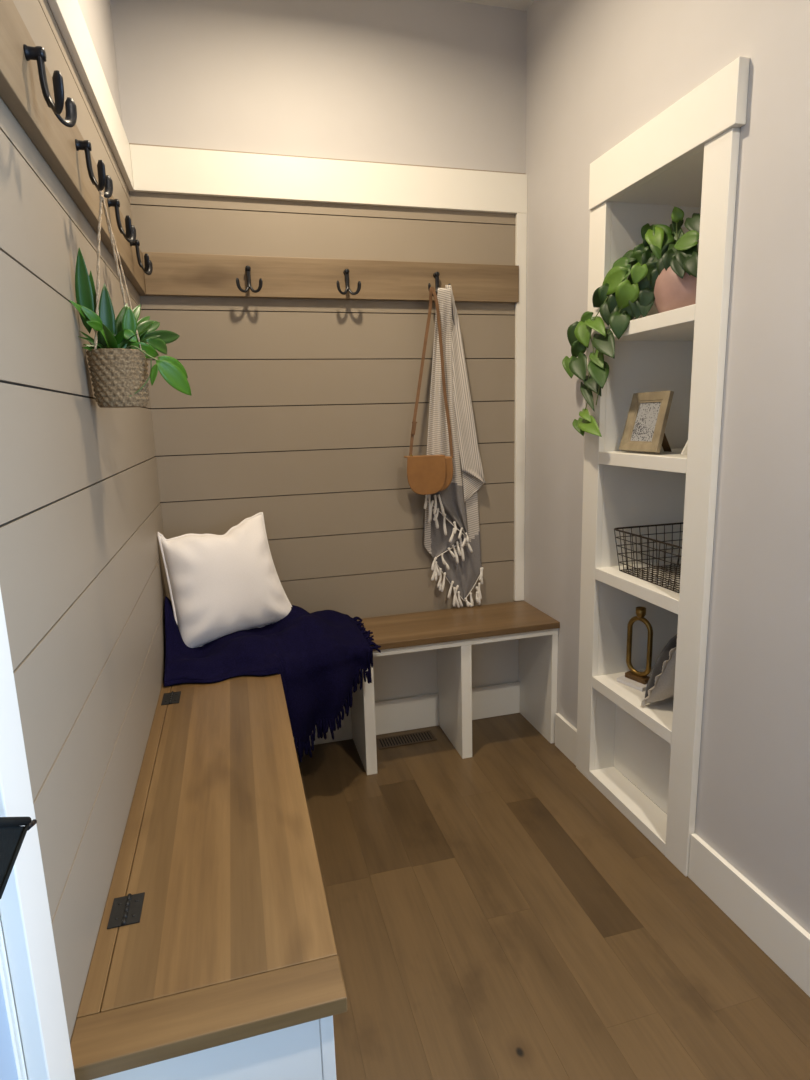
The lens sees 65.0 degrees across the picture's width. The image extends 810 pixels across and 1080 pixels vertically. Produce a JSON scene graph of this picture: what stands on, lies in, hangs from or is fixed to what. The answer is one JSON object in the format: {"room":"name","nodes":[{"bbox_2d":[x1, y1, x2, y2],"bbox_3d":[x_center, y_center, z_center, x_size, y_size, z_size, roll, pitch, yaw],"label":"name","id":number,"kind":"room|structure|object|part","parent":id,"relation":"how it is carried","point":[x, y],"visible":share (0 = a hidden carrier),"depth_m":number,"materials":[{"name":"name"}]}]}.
{"room":"mudroom","nodes":[
{"label":"mudroom","id":0,"kind":"room"},
{"bbox_2d":[0,0,169,1041],"bbox_3d":[-0.654,-0.292,1.238,0.120,2.483,1.605,-4,11,-15],"label":"wall","id":1,"kind":"structure","parent":0,"point":[84,587],"depth_m":0.93,"materials":[{"name":"beige paint"}]},
{"bbox_2d":[0,916,27,1079],"bbox_3d":[-0.436,0.042,0.505,0.120,2.090,0.016,-4,11,-15],"label":"trim","id":2,"kind":"structure","parent":1,"relation":"attached to","point":[5,975],"depth_m":0.59,"materials":[{"name":"white paint"}]},
{"bbox_2d":[0,588,74,1079],"bbox_3d":[-0.379,-0.004,0.549,0.018,2.160,0.068,-4,11,-15],"label":"door frame","id":3,"kind":"structure","parent":1,"relation":"attached to","point":[24,905],"depth_m":0.60,"materials":[{"name":"white paint"}]},
{"bbox_2d":[0,0,152,295],"bbox_3d":[-0.583,-0.680,1.220,0.067,0.123,1.540,-4,11,-15],"label":"rail","id":4,"kind":"object","parent":1,"relation":"attached to","point":[35,97],"visible":1,"depth_m":0.92,"materials":[{"name":"brown wood"}]},
{"bbox_2d":[69,190,190,407],"bbox_3d":[-0.483,-0.433,1.121,0.171,0.388,0.187,-4,11,-15],"label":"hanging planter","id":5,"kind":"object","parent":4,"relation":"hanging from","point":[119,352],"visible":0.98,"depth_m":1.11,"materials":[{"name":"plant"}]},
{"bbox_2d":[86,348,148,407],"bbox_3d":[-0.510,-0.288,1.139,0.100,0.097,0.100,-4,11,-15],"label":"basket","id":6,"kind":"object","parent":5,"relation":"on","point":[119,378],"depth_m":1.10,"materials":[{"name":"beige wicker"}]},
{"bbox_3d":[-0.481,-0.295,1.117,0.091,0.095,0.032,0,11,7],"label":"stem","id":7,"kind":"part","parent":5,"relation":"part of","materials":[{"name":"green plant"}]},
{"bbox_2d":[47,0,133,191],"bbox_3d":[-0.616,-0.968,1.156,0.015,0.124,1.545,-4,11,-15],"label":"trim","id":8,"kind":"structure","parent":1,"relation":"attached to","point":[68,15],"depth_m":1.35,"materials":[{"name":"white paint"}]},
{"bbox_2d":[110,0,526,617],"bbox_3d":[-0.038,-0.507,2.267,1.861,2.483,0.100,-4,11,-15],"label":"wall","id":9,"kind":"structure","parent":0,"point":[299,413],"depth_m":2.09,"materials":[{"name":"beige paint"}]},
{"bbox_2d":[130,144,526,213],"bbox_3d":[-0.194,-1.150,2.045,1.276,0.124,0.015,-4,11,-15],"label":"trim","id":10,"kind":"structure","parent":9,"relation":"attached to","point":[155,169],"depth_m":2.02,"materials":[{"name":"white paint"}]},
{"bbox_2d":[142,252,518,302],"bbox_3d":[-0.192,-0.854,2.072,1.239,0.123,0.067,-4,11,-15],"label":"rail","id":11,"kind":"object","parent":9,"relation":"attached to","point":[173,274],"visible":0.89,"depth_m":2.06,"materials":[{"name":"brown wood"}]},
{"bbox_2d":[404,287,452,494],"bbox_3d":[0.079,-0.499,2.164,0.177,0.688,0.050,-4,11,-15],"label":"crossbody bag","id":12,"kind":"object","parent":11,"relation":"hanging from","point":[426,474],"visible":1,"depth_m":2.18,"materials":[{"name":"brown leather"}]},
{"bbox_2d":[424,285,484,607],"bbox_3d":[0.176,-0.300,2.270,0.246,1.142,0.068,-6,12,-20],"label":"throw blanket","id":13,"kind":"object","parent":11,"relation":"hanging from","point":[452,531],"visible":0.94,"depth_m":2.28,"materials":[{"name":"beige fabric"}]},
{"bbox_2d":[514,213,526,600],"bbox_3d":[0.424,-0.451,2.344,0.038,1.396,0.015,-4,11,-15],"label":"trim","id":14,"kind":"structure","parent":9,"relation":"attached to","point":[521,218],"depth_m":2.34,"materials":[{"name":"white paint"}]},
{"bbox_2d":[455,0,533,10],"bbox_3d":[0.367,-1.375,0.006,2.091,0.050,4.300,-4,11,-15],"label":"ceiling","id":15,"kind":"structure","parent":0,"point":[524,5],"depth_m":2.06,"materials":[{"name":"paint"}]},
{"bbox_2d":[297,712,809,1079],"bbox_3d":[0.249,1.124,0.391,1.621,0.030,4.220,-4,11,-15],"label":"floor","id":16,"kind":"structure","parent":0,"point":[494,915],"depth_m":1.45,"materials":[{"name":"brown wood"}]},
{"bbox_2d":[70,674,347,1079],"bbox_3d":[-0.383,0.700,1.378,0.324,0.466,1.226,-4,11,-15],"label":"storage bench","id":17,"kind":"object","parent":16,"relation":"on","point":[215,957],"visible":0.92,"depth_m":0.93,"materials":[{"name":"brown wood"}]},
{"bbox_3d":[-0.245,0.818,0.818,0.289,0.438,0.014,-4,11,-15],"label":"panel","id":18,"kind":"part","parent":17,"relation":"part of","materials":[{"name":"white paint"}]},
{"bbox_3d":[-0.248,0.706,1.404,0.017,0.438,1.171,-4,11,-15],"label":"corner post","id":19,"kind":"part","parent":17,"relation":"part of","materials":[{"name":"white paint"}]},
{"bbox_2d":[376,730,436,749],"bbox_3d":[0.003,0.738,2.351,0.218,0.004,0.076,-4,11,-15],"label":"floor vent","id":20,"kind":"object","parent":16,"relation":"in","point":[423,736],"visible":0.87,"depth_m":2.35,"materials":[{"name":"metal"}]},
{"bbox_2d":[297,601,559,774],"bbox_3d":[-0.117,0.533,2.226,1.290,0.460,0.299,-4,11,-15],"label":"bench","id":21,"kind":"object","parent":16,"relation":"on","point":[449,669],"visible":0.71,"depth_m":2.34,"materials":[{"name":"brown wood"}]},
{"bbox_2d":[164,596,380,761],"bbox_3d":[-0.406,0.404,2.028,0.640,0.509,0.436,-4,11,-15],"label":"throw blanket","id":22,"kind":"object","parent":21,"relation":"on","point":[320,657],"visible":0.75,"depth_m":1.92,"materials":[{"name":"blue fabric"}]},
{"bbox_2d":[157,512,291,647],"bbox_3d":[-0.548,0.125,2.019,0.408,0.397,0.163,-9,13,-33],"label":"throw pillow","id":23,"kind":"object","parent":22,"relation":"on","point":[219,586],"visible":0.92,"depth_m":1.94,"materials":[{"name":"white fabric"}]},
{"bbox_3d":[-0.324,0.686,2.330,0.260,0.132,0.014,-4,11,-15],"label":"rail","id":24,"kind":"part","parent":21,"relation":"part of","materials":[{"name":"white paint"}]},
{"bbox_3d":[-0.017,0.662,2.410,0.302,0.132,0.014,-4,11,-15],"label":"rail","id":25,"kind":"part","parent":21,"relation":"part of","materials":[{"name":"white paint"}]},
{"bbox_3d":[0.005,0.507,2.404,0.960,0.438,0.016,-4,11,-15],"label":"panel","id":26,"kind":"part","parent":21,"relation":"part of","materials":[{"name":"white paint"}]},
{"bbox_3d":[0.310,0.636,2.496,0.300,0.132,0.014,-4,11,-15],"label":"rail","id":27,"kind":"part","parent":21,"relation":"part of","materials":[{"name":"white paint"}]},
{"bbox_3d":[0.496,0.509,2.389,0.022,0.412,0.271,-4,11,-15],"label":"panel","id":28,"kind":"part","parent":21,"relation":"part of","materials":[{"name":"white paint"}]},
{"bbox_2d":[576,57,749,876],"bbox_3d":[0.792,-0.110,1.742,0.367,1.855,0.556,-4,11,-15],"label":"bookcase","id":29,"kind":"object","parent":16,"relation":"on","point":[685,157],"visible":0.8,"depth_m":1.75,"materials":[{"name":"white paint"}]},
{"bbox_3d":[0.570,-0.079,1.936,0.019,1.734,0.083,-4,11,-15],"label":"casing","id":30,"kind":"part","parent":29,"relation":"part of","materials":[{"name":"white paint"}]},
{"bbox_3d":[0.687,0.791,1.886,0.088,0.036,0.376,-4,11,-15],"label":"shelf","id":31,"kind":"part","parent":29,"relation":"part of","materials":[{"name":"white paint"}]},
{"bbox_2d":[562,207,699,436],"bbox_3d":[0.632,-0.578,1.737,0.212,0.578,0.482,-9,13,-34],"label":"pothos","id":32,"kind":"object","parent":29,"relation":"on","point":[662,268],"visible":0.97,"depth_m":1.66,"materials":[{"name":"green plant"}]},
{"bbox_2d":[654,267,696,312],"bbox_3d":[0.727,-0.628,1.611,0.184,0.115,0.184,-4,11,-15],"label":"pot","id":33,"kind":"object","parent":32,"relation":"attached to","point":[674,287],"depth_m":1.56,"materials":[{"name":"pink ceramic"}]},
{"bbox_2d":[617,675,646,691],"bbox_3d":[0.699,0.430,1.923,0.062,0.012,0.092,-8,13,-32],"label":"book","id":34,"kind":"object","parent":29,"relation":"on","point":[626,681],"visible":0.66,"depth_m":1.91,"materials":[{"name":"white paper"}]},
{"bbox_2d":[625,606,652,683],"bbox_3d":[0.703,0.312,1.906,0.033,0.226,0.087,-8,13,-32],"label":"candle holder","id":35,"kind":"object","parent":34,"relation":"on","point":[641,677],"visible":0.98,"depth_m":1.90,"materials":[{"name":"gold metal"}]},
{"bbox_2d":[636,606,645,617],"bbox_3d":[0.701,0.216,1.887,0.029,0.030,0.029,-4,11,-15],"label":"cup","id":36,"kind":"object","parent":35,"relation":"on","point":[640,611],"depth_m":1.88,"materials":[{"name":"gold metal"}]},
{"bbox_3d":[0.804,0.464,1.858,0.348,0.035,0.376,-4,11,-15],"label":"shelf","id":37,"kind":"part","parent":29,"relation":"part of","materials":[{"name":"white paint"}]},
{"bbox_3d":[0.794,0.122,1.793,0.348,0.035,0.376,-4,11,-15],"label":"shelf","id":38,"kind":"part","parent":29,"relation":"part of","materials":[{"name":"white paint"}]},
{"bbox_3d":[0.731,0.629,1.869,0.012,0.288,0.376,-4,11,-15],"label":"panel","id":39,"kind":"part","parent":29,"relation":"part of","materials":[{"name":"white paint"}]},
{"bbox_3d":[0.784,-0.221,1.727,0.348,0.035,0.376,-4,11,-15],"label":"shelf","id":40,"kind":"part","parent":29,"relation":"part of","materials":[{"name":"white paint"}]},
{"bbox_2d":[619,390,673,452],"bbox_3d":[0.677,-0.319,1.726,0.103,0.162,0.168,-4,11,-15],"label":"picture frame","id":41,"kind":"object","parent":29,"relation":"on","point":[644,429],"visible":1,"depth_m":1.72,"materials":[{"name":"beige wood"}]},
{"bbox_2d":[630,402,660,441],"bbox_3d":[0.655,-0.319,1.721,0.032,0.104,0.098,-4,11,-15],"label":"print","id":42,"kind":"object","parent":41,"relation":"attached to","point":[646,416],"depth_m":1.72},
{"bbox_3d":[0.747,-0.095,1.947,0.329,1.751,0.016,-4,11,-15],"label":"panel","id":43,"kind":"part","parent":29,"relation":"part of","materials":[{"name":"white paint"}]},
{"bbox_2d":[614,522,682,592],"bbox_3d":[0.789,0.043,1.779,0.269,0.123,0.334,-4,11,-15],"label":"wire basket","id":44,"kind":"object","parent":29,"relation":"on","point":[679,547],"visible":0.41,"depth_m":1.82,"materials":[{"name":"metal"}]},
{"bbox_3d":[0.775,-0.562,1.662,0.348,0.035,0.376,-4,11,-15],"label":"shelf","id":45,"kind":"part","parent":29,"relation":"part of","materials":[{"name":"white paint"}]},
{"bbox_3d":[0.774,-0.912,1.597,0.329,0.017,0.377,-4,11,-15],"label":"panel","id":46,"kind":"part","parent":29,"relation":"part of","materials":[{"name":"white paint"}]},
{"bbox_2d":[641,634,676,706],"bbox_3d":[0.780,0.335,1.771,0.241,0.248,0.131,-9,13,-33],"label":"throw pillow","id":47,"kind":"object","parent":29,"relation":"on","point":[660,685],"visible":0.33,"depth_m":1.73,"materials":[{"name":"fabric"}]},
{"bbox_3d":[0.604,-0.948,1.534,0.026,0.121,0.551,-4,11,-15],"label":"head casing","id":48,"kind":"part","parent":29,"relation":"part of","materials":[{"name":"white paint"}]},
{"bbox_2d":[681,440,687,454],"bbox_3d":[0.762,-0.264,1.541,0.161,0.112,0.043,0,11,10],"label":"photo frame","id":49,"kind":"object","parent":29,"relation":"on","point":[684,451],"visible":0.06,"depth_m":1.57,"materials":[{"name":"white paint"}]},
{"bbox_3d":[0.691,0.001,1.500,0.019,1.734,0.082,-4,11,-15],"label":"casing","id":50,"kind":"part","parent":29,"relation":"part of","materials":[{"name":"white paint"}]},
{"bbox_2d":[522,0,809,933],"bbox_3d":[1.038,-0.172,0.360,0.100,2.483,4.200,-4,11,-15],"label":"wall","id":51,"kind":"structure","parent":0,"point":[598,71],"depth_m":1.41,"materials":[{"name":"beige paint"}]},
{"bbox_2d":[555,713,576,765],"bbox_3d":[0.563,0.690,2.203,0.014,0.123,0.154,-4,11,-15],"label":"baseboard","id":52,"kind":"structure","parent":51,"relation":"attached to","point":[565,732],"depth_m":2.20,"materials":[{"name":"white paint"}]},
{"bbox_2d":[688,833,809,996],"bbox_3d":[1.146,1.078,0.093,0.014,0.123,3.200,-4,11,-15],"label":"baseboard","id":53,"kind":"structure","parent":51,"relation":"attached to","point":[779,936],"depth_m":1.41,"materials":[{"name":"white paint"}]},
{"bbox_3d":[-0.103,0.074,-0.755,0.120,2.483,2.595,-4,11,-15],"label":"wall","id":54,"kind":"structure","parent":0,"visible":0},
{"bbox_2d":[0,817,36,1079],"bbox_3d":[-0.268,0.119,0.131,0.094,2.050,0.818,-4,11,-15],"label":"door","id":55,"kind":"structure","parent":54,"relation":"in","point":[13,830],"depth_m":0.52,"materials":[{"name":"paint"}]},
{"bbox_3d":[-0.303,0.220,0.454,0.006,0.096,0.160,-4,11,-15],"label":"handle","id":56,"kind":"part","parent":55,"relation":"part of","materials":[{"name":"metal"}]},
{"bbox_3d":[-0.322,0.245,0.547,0.005,0.010,0.019,-4,11,-15],"label":"knob","id":57,"kind":"part","parent":55,"relation":"part of","materials":[{"name":"black metal"}]}
]}

